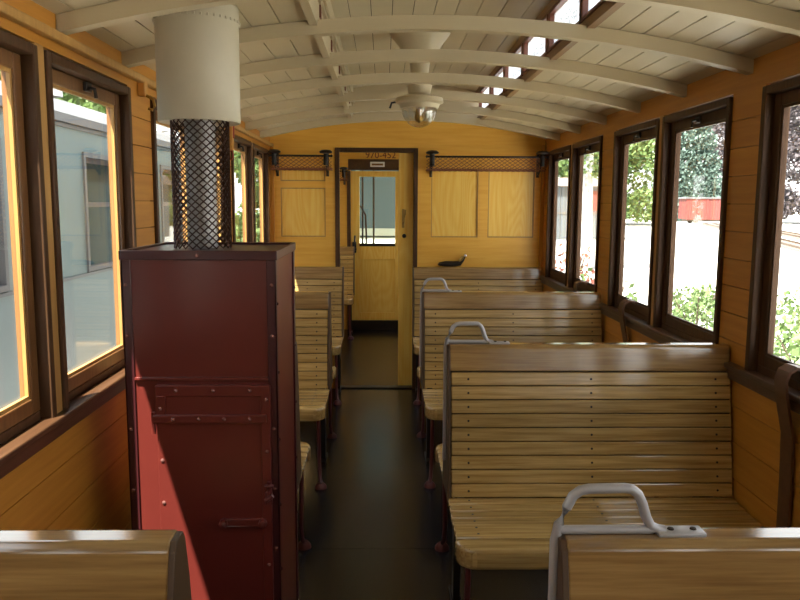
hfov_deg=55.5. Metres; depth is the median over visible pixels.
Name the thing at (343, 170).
luggage rack
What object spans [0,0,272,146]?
trim
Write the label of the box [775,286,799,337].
shrub
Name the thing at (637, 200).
tree
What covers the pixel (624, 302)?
strap
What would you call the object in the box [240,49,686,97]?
rib
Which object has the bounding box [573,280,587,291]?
strap
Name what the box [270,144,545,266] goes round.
trim
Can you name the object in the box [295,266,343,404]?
wooden bench
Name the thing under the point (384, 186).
carriage
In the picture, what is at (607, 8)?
trim
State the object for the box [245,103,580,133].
rib
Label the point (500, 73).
window
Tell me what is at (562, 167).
tree
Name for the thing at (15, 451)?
trim
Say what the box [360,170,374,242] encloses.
railing
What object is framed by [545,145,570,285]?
window
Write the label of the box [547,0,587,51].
window
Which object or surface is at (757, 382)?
trim
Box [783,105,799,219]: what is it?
tree
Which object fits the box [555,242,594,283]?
shrub
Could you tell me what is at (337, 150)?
trim
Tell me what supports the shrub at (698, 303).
on the ground
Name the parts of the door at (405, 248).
handle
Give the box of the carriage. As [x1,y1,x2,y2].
[351,170,398,242]
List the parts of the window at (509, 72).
pane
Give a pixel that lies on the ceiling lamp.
(419, 99)
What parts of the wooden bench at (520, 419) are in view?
seat, leg, plate, leg, grab handle, backrest, seat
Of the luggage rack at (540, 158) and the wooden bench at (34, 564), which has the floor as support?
the wooden bench at (34, 564)
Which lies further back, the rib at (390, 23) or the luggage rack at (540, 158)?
the luggage rack at (540, 158)
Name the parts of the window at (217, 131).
sash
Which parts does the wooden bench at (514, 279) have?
plate, seat, leg, backrest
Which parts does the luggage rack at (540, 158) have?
rail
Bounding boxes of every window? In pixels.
[0,29,56,444]
[44,50,136,409]
[149,99,187,243]
[215,128,227,241]
[231,135,253,241]
[252,143,269,241]
[479,87,489,107]
[490,66,504,104]
[504,43,522,91]
[522,14,548,74]
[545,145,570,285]
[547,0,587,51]
[567,136,603,291]
[579,0,604,21]
[607,118,659,324]
[652,97,734,342]
[744,76,799,390]
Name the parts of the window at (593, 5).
pane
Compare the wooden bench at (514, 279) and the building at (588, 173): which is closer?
the wooden bench at (514, 279)
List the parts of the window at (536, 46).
pane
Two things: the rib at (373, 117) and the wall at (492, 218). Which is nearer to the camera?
the rib at (373, 117)
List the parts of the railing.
post, post, post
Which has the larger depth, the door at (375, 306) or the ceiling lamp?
the door at (375, 306)
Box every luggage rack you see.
[268,149,332,175]
[340,167,347,184]
[425,150,548,177]
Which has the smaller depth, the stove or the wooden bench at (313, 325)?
the stove
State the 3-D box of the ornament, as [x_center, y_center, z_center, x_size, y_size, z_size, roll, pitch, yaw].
[0.446,-0.338,6.475,0.251,0.109,0.053,0,7,-1]
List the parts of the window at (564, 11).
pane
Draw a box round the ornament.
[438,254,466,266]
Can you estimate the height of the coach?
3.740 m
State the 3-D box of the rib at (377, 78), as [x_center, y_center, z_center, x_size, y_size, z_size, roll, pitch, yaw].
[0.121,-1.098,4.021,2.313,0.195,0.048,0,7,-1]
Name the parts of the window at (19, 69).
sash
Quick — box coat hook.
[137,82,155,110]
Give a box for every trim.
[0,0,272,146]
[0,366,125,478]
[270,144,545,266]
[299,0,354,118]
[335,147,417,388]
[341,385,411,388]
[475,0,624,119]
[540,275,799,414]
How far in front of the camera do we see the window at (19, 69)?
2.07 m
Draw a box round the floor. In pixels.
[297,329,615,599]
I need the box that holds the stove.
[118,242,298,599]
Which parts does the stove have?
door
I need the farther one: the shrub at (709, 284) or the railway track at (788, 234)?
the railway track at (788, 234)
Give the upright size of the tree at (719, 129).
25.655 m
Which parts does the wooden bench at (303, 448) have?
plate, leg, seat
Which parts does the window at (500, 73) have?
pane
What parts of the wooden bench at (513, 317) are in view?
seat, leg, plate, leg, seat, grab handle, backrest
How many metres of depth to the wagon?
92.51 m
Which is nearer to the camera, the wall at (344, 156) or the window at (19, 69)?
the window at (19, 69)
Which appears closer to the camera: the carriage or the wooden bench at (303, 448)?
the wooden bench at (303, 448)
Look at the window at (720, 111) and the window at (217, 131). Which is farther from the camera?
the window at (217, 131)
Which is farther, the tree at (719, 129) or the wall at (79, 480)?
the tree at (719, 129)
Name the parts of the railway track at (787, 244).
rail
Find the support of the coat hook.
attached to the wall at (79, 480)
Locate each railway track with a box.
[700,223,799,252]
[782,230,799,239]
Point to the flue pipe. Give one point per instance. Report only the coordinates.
(197, 59)
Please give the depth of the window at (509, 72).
4.35 m
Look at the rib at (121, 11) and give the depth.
2.23 m
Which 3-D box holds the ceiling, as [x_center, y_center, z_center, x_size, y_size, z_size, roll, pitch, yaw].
[0.147,-1.080,2.486,2.400,0.464,14.200,0,7,-1]
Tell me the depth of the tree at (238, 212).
44.91 m
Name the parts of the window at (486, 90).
pane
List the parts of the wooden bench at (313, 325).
backrest, seat, leg, plate, leg, seat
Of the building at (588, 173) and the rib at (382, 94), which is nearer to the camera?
the rib at (382, 94)
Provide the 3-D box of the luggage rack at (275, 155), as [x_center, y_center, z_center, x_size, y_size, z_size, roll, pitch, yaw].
[-0.816,-1.131,6.269,0.536,0.211,0.243,0,7,-1]
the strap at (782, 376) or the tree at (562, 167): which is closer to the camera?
the strap at (782, 376)
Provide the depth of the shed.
49.83 m
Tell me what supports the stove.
on the floor
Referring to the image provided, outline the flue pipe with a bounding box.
[152,5,240,249]
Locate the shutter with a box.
[593,191,597,210]
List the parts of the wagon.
door frame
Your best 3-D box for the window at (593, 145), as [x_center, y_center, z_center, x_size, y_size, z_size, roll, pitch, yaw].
[1.272,-0.555,5.154,0.080,1.035,0.727,0,7,-1]
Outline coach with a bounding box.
[0,81,182,408]
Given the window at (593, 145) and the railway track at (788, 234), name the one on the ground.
the railway track at (788, 234)
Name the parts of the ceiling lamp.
bulb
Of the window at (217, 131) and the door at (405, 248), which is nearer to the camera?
the window at (217, 131)
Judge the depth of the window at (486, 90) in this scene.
5.62 m
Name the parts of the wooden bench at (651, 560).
plate, grab handle, backrest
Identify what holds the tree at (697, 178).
on the ground
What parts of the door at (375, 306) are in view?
handle, kick plate, sign plate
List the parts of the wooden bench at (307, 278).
backrest, seat, leg, plate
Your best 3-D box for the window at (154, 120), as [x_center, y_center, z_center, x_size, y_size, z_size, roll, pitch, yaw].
[-1.047,-0.355,3.515,0.080,1.035,0.727,0,7,-1]
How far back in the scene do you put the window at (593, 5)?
2.75 m
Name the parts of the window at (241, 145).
sash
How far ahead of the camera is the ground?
32.80 m
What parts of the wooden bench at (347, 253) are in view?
backrest, seat, leg, plate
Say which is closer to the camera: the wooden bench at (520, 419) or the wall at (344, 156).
the wooden bench at (520, 419)
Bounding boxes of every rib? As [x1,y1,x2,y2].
[56,0,799,35]
[121,15,753,74]
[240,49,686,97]
[240,73,640,112]
[241,90,606,124]
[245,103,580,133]
[260,114,559,140]
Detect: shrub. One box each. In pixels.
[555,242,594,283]
[580,267,643,302]
[672,284,714,329]
[689,283,715,318]
[773,324,799,364]
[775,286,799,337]
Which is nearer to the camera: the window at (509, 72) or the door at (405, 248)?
the window at (509, 72)
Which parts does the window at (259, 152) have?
sash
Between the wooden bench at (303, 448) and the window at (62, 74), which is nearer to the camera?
the window at (62, 74)
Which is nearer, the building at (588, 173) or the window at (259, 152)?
the window at (259, 152)
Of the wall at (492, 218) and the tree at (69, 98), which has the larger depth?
the tree at (69, 98)
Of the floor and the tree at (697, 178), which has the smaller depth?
the floor
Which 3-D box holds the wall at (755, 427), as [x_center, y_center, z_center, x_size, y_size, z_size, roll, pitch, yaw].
[1.340,0.196,2.677,0.081,2.420,14.200,0,7,-1]
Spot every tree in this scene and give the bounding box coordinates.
[0,70,105,113]
[234,151,259,241]
[235,200,259,215]
[558,139,654,222]
[558,159,568,177]
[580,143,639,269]
[649,125,722,221]
[696,115,798,194]
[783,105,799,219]
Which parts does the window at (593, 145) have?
sash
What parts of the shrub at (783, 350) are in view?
stem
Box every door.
[347,159,398,329]
[398,153,413,384]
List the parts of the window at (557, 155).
sash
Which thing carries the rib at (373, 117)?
attached to the ceiling
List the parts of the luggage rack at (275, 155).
rail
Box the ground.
[235,208,799,361]
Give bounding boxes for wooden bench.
[0,530,191,599]
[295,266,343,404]
[295,291,336,489]
[296,342,310,549]
[340,246,354,338]
[412,267,542,404]
[417,278,601,488]
[435,321,763,599]
[547,483,799,599]
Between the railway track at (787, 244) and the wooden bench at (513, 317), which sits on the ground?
the railway track at (787, 244)
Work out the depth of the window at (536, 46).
3.78 m
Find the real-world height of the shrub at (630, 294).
1.542 m
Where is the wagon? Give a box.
[678,197,720,222]
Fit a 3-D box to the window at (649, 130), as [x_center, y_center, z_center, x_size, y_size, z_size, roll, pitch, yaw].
[1.294,-0.427,4.166,0.080,1.035,0.724,0,7,-1]
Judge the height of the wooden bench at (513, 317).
1.159 m
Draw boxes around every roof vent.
[53,88,62,97]
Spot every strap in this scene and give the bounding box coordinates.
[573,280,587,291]
[618,299,636,342]
[774,363,799,526]
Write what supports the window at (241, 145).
in the wall at (79, 480)
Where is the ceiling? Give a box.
[31,0,799,138]
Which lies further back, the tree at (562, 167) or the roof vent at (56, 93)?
the tree at (562, 167)
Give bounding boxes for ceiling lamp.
[389,32,450,127]
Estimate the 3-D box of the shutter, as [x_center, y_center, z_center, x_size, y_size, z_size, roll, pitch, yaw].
[13.067,-6.479,49.745,1.300,1.300,0.060,0,7,-1]
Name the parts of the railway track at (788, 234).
rail, rail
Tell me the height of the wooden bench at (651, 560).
1.159 m
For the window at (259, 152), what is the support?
in the wall at (79, 480)
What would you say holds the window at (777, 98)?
in the wall at (755, 427)
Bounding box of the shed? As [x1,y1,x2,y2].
[556,178,628,239]
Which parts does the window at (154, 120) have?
frame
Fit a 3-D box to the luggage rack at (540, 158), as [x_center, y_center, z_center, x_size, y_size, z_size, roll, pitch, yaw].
[0.716,-1.127,6.303,1.021,0.211,0.243,0,7,-1]
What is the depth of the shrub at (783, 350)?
9.67 m
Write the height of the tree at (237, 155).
8.867 m
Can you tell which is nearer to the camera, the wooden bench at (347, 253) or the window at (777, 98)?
the window at (777, 98)
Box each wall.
[0,0,270,529]
[270,121,544,388]
[340,152,398,328]
[542,41,799,526]
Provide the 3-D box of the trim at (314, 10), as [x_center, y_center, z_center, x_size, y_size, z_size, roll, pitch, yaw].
[-0.270,-0.906,0.987,0.048,0.278,10.200,0,7,-1]

